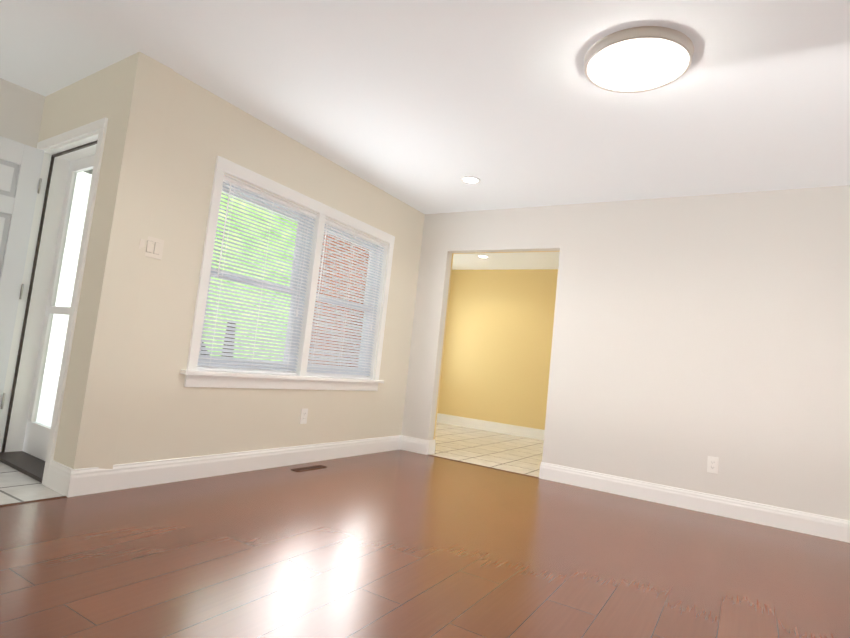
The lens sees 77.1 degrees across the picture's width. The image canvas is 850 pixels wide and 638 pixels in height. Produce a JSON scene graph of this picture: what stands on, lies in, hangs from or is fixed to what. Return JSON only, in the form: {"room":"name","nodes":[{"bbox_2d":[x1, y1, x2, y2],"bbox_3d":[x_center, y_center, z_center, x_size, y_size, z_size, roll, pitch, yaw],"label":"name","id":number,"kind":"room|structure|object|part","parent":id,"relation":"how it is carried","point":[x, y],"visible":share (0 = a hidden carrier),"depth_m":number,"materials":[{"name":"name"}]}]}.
{"room":"empty living room","nodes":[
{"label":"empty living room","id":0,"kind":"room"},
{"bbox_2d":[0,78,44,147],"bbox_3d":[-3.429,-0.473,2.794,0.200,2.440,2.100,3,-6,35],"label":"wall","id":1,"kind":"structure","parent":0,"point":[21,110],"depth_m":3.58,"materials":[{"name":"white paint"}]},
{"bbox_2d":[0,462,62,504],"bbox_3d":[-2.963,0.798,2.347,1.460,0.060,2.300,3,-6,32],"label":"floor","id":2,"kind":"structure","parent":0,"point":[16,486],"depth_m":2.83,"materials":[{"name":"white tile"}]},
{"bbox_2d":[38,52,172,468],"bbox_3d":[-2.267,-0.301,3.376,1.460,2.440,0.200,3,-6,35],"label":"wall","id":3,"kind":"structure","parent":0,"point":[128,97],"depth_m":2.97,"materials":[{"name":"beige paint"}]},
{"bbox_2d":[0,140,97,482],"bbox_3d":[-2.278,-0.091,3.365,0.810,2.020,0.235,3,-6,35],"label":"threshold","id":4,"kind":"object","parent":3,"relation":"attached to","point":[27,464],"visible":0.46,"depth_m":3.47,"materials":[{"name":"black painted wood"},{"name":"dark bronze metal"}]},
{"bbox_2d":[0,117,107,485],"bbox_3d":[-2.286,-0.131,3.351,0.960,2.095,0.218,3,-6,35],"label":"door frame","id":5,"kind":"structure","parent":3,"relation":"attached to","point":[81,135],"depth_m":3.55,"materials":[{"name":"white wood"}]},
{"bbox_2d":[0,136,43,408],"bbox_3d":[-2.897,-0.179,3.169,0.182,2.008,0.813,3,-6,32],"label":"door leaf","id":6,"kind":"structure","parent":5,"relation":"attached to","point":[20,174],"depth_m":3.44,"materials":[{"name":"white paint"},{"name":"nickel metal"}]},
{"bbox_2d":[113,71,424,464],"bbox_3d":[-0.960,-0.081,4.331,0.200,2.440,2.900,3,-6,32],"label":"wall","id":7,"kind":"structure","parent":0,"point":[166,413],"depth_m":3.49,"materials":[{"name":"beige paint"}]},
{"bbox_2d":[139,236,163,259],"bbox_3d":[-1.588,-0.417,3.076,0.013,0.118,0.168,3,-6,32],"label":"switch plate","id":8,"kind":"object","parent":7,"relation":"attached to","point":[154,247],"visible":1,"depth_m":3.10,"materials":[{"name":"beige plastic"}]},
{"bbox_2d":[46,435,401,496],"bbox_3d":[-2.146,0.891,3.591,1.390,0.140,5.128,3,-6,32],"label":"baseboard","id":9,"kind":"structure","parent":7,"relation":"attached to","point":[86,481],"depth_m":3.40,"materials":[{"name":"white wood"}]},
{"bbox_2d":[180,156,394,390],"bbox_3d":[-0.950,-0.190,4.258,0.225,1.485,2.090,3,-6,32],"label":"window","id":10,"kind":"structure","parent":7,"relation":"in","point":[300,379],"depth_m":4.17,"materials":[{"name":"white"}]},
{"bbox_3d":[-1.246,-0.261,3.883,0.096,1.276,0.908,3,-6,32],"label":"living room window sash","id":11,"kind":"part","parent":10,"relation":"part of","materials":[{"name":"white plastic"}]},
{"bbox_2d":[197,176,316,374],"bbox_3d":[-1.171,-0.255,3.837,0.038,1.278,0.900,3,-6,32],"label":"window blind","id":12,"kind":"object","parent":10,"relation":"attached to","point":[232,182],"visible":0.83,"depth_m":3.79,"materials":[{"name":"white plastic"}]},
{"bbox_3d":[-0.753,-0.139,4.696,0.096,1.276,0.908,3,-6,32],"label":"living room window sash","id":13,"kind":"part","parent":10,"relation":"part of","materials":[{"name":"white plastic"}]},
{"bbox_2d":[306,219,385,378],"bbox_3d":[-0.679,-0.133,4.650,0.038,1.278,0.900,3,-6,32],"label":"window blind","id":14,"kind":"object","parent":10,"relation":"attached to","point":[333,368],"visible":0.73,"depth_m":4.63,"materials":[{"name":"white plastic"}]},
{"bbox_2d":[300,409,307,423],"bbox_3d":[-0.955,0.767,4.212,0.008,0.118,0.072,3,-6,32],"label":"outlet","id":15,"kind":"object","parent":7,"relation":"attached to","point":[303,416],"visible":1,"depth_m":4.21,"materials":[{"name":"white plastic"}]},
{"bbox_2d":[0,450,849,637],"bbox_3d":[0.873,1.143,1.680,5.800,0.060,5.200,3,-6,32],"label":"floor","id":16,"kind":"structure","parent":0,"point":[398,544],"depth_m":2.36,"materials":[{"name":"laminate"}]},
{"bbox_2d":[0,454,538,506],"bbox_3d":[-0.971,1.016,2.822,1.473,0.005,5.209,3,-6,32],"label":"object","id":17,"kind":"structure","parent":16,"relation":"on","point":[65,496],"depth_m":2.72,"materials":[{"name":"brown"}]},
{"bbox_2d":[291,465,326,471],"bbox_3d":[-0.878,1.132,4.051,0.075,0.005,0.310,3,-6,32],"label":"floor vent","id":18,"kind":"object","parent":16,"relation":"in","point":[308,468],"visible":1,"depth_m":4.04,"materials":[{"name":"brown metal"}]},
{"bbox_2d":[0,0,849,269],"bbox_3d":[1.299,-1.229,3.428,7.410,0.150,8.300,3,-6,32],"label":"ceiling","id":19,"kind":"structure","parent":0,"point":[424,106],"depth_m":3.00,"materials":[{"name":"white paint"}]},
{"bbox_2d":[460,176,480,183],"bbox_3d":[0.380,-1.157,4.452,0.170,0.007,0.170,3,-6,32],"label":"recessed light","id":20,"kind":"object","parent":19,"relation":"in","point":[470,180],"visible":1,"depth_m":4.45,"materials":[{"name":"white"}]},
{"bbox_2d":[477,255,488,257],"bbox_3d":[0.801,-0.861,7.365,0.170,0.007,0.170,3,-6,32],"label":"recessed light","id":21,"kind":"object","parent":19,"relation":"in","point":[482,256],"visible":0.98,"depth_m":7.36,"materials":[{"name":"white"}]},
{"bbox_2d":[584,26,693,92],"bbox_3d":[1.020,-1.230,2.572,0.492,0.052,0.492,3,-6,32],"label":"flush ceiling light","id":22,"kind":"object","parent":19,"relation":"attached to","point":[639,59],"visible":1,"depth_m":2.50,"materials":[{"name":"white glass"}]},
{"bbox_2d":[430,422,543,476],"bbox_3d":[1.593,1.591,5.981,5.430,0.060,2.950,3,-6,32],"label":"floor","id":23,"kind":"structure","parent":0,"point":[513,453],"depth_m":6.08,"materials":[{"name":"beige tile"}]},
{"bbox_2d":[436,413,544,439],"bbox_3d":[2.340,1.664,7.081,5.300,0.140,0.015,3,-6,32],"label":"baseboard","id":24,"kind":"structure","parent":23,"relation":"on","point":[528,432],"depth_m":7.89,"materials":[{"name":"white wood"}]},
{"bbox_2d":[433,251,559,439],"bbox_3d":[1.087,0.183,4.895,5.580,2.440,0.030,3,-6,32],"label":"wall","id":25,"kind":"structure","parent":0,"point":[496,348],"depth_m":5.08,"materials":[{"name":"yellow paint"}]},
{"bbox_2d":[401,185,849,520],"bbox_3d":[2.280,0.238,4.088,6.000,2.440,0.100,3,-6,32],"label":"wall","id":26,"kind":"structure","parent":0,"point":[691,334],"depth_m":4.16,"materials":[{"name":"white paint"}]},
{"bbox_2d":[402,435,433,454],"bbox_3d":[-0.093,1.255,5.306,0.295,0.140,0.015,3,-6,32],"label":"baseboard","id":27,"kind":"structure","parent":26,"relation":"attached to","point":[411,444],"depth_m":5.30,"materials":[{"name":"white wood"}]},
{"bbox_2d":[539,462,849,542],"bbox_3d":[2.827,1.406,3.513,4.305,0.140,0.015,3,-6,32],"label":"baseboard","id":28,"kind":"structure","parent":26,"relation":"attached to","point":[838,529],"depth_m":3.96,"materials":[{"name":"white wood"}]},
{"bbox_2d":[707,456,718,473],"bbox_3d":[2.145,1.087,3.978,0.072,0.118,0.008,3,-6,32],"label":"outlet","id":29,"kind":"object","parent":26,"relation":"attached to","point":[712,464],"visible":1,"depth_m":3.98,"materials":[{"name":"white plastic"}]},
{"bbox_3d":[-12.200,2.234,24.293,80.000,0.060,100.000,3,-6,32],"label":"lawn","id":30,"kind":"structure","parent":0,"visible":0},
{"bbox_2d":[36,377,58,426],"bbox_3d":[-4.773,3.088,25.558,23.400,0.010,90.000,3,-6,32],"label":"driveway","id":31,"kind":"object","parent":30,"relation":"on","point":[45,421],"depth_m":9.73,"materials":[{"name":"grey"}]},
{"bbox_2d":[44,169,92,376],"bbox_3d":[-14.193,-2.992,13.908,7.800,8.100,11.800,3,-6,32],"label":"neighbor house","id":32,"kind":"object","parent":30,"relation":"on","point":[65,268],"depth_m":14.60,"materials":[{"name":"white"}]},
{"bbox_2d":[202,313,288,360],"bbox_3d":[1.132,-3.824,23.018,36.500,14.500,90.000,3,-6,32],"label":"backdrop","id":33,"kind":"object","parent":30,"relation":"on","point":[250,336],"depth_m":36.50,"materials":[{"name":"green plant"}]},
{"bbox_2d":[206,192,296,356],"bbox_3d":[-5.373,-1.842,15.533,4.803,8.014,4.943,3,-6,32],"label":"tree","id":34,"kind":"object","parent":30,"relation":"on","point":[252,258],"depth_m":13.94,"materials":[{"name":"green foliage"}]},
{"bbox_2d":[308,232,369,366],"bbox_3d":[-0.829,0.122,5.930,1.230,3.340,0.200,3,-6,32],"label":"brick wall","id":35,"kind":"structure","parent":30,"relation":"on","point":[340,295],"depth_m":5.94,"materials":[{"name":"red brick"}]}
]}

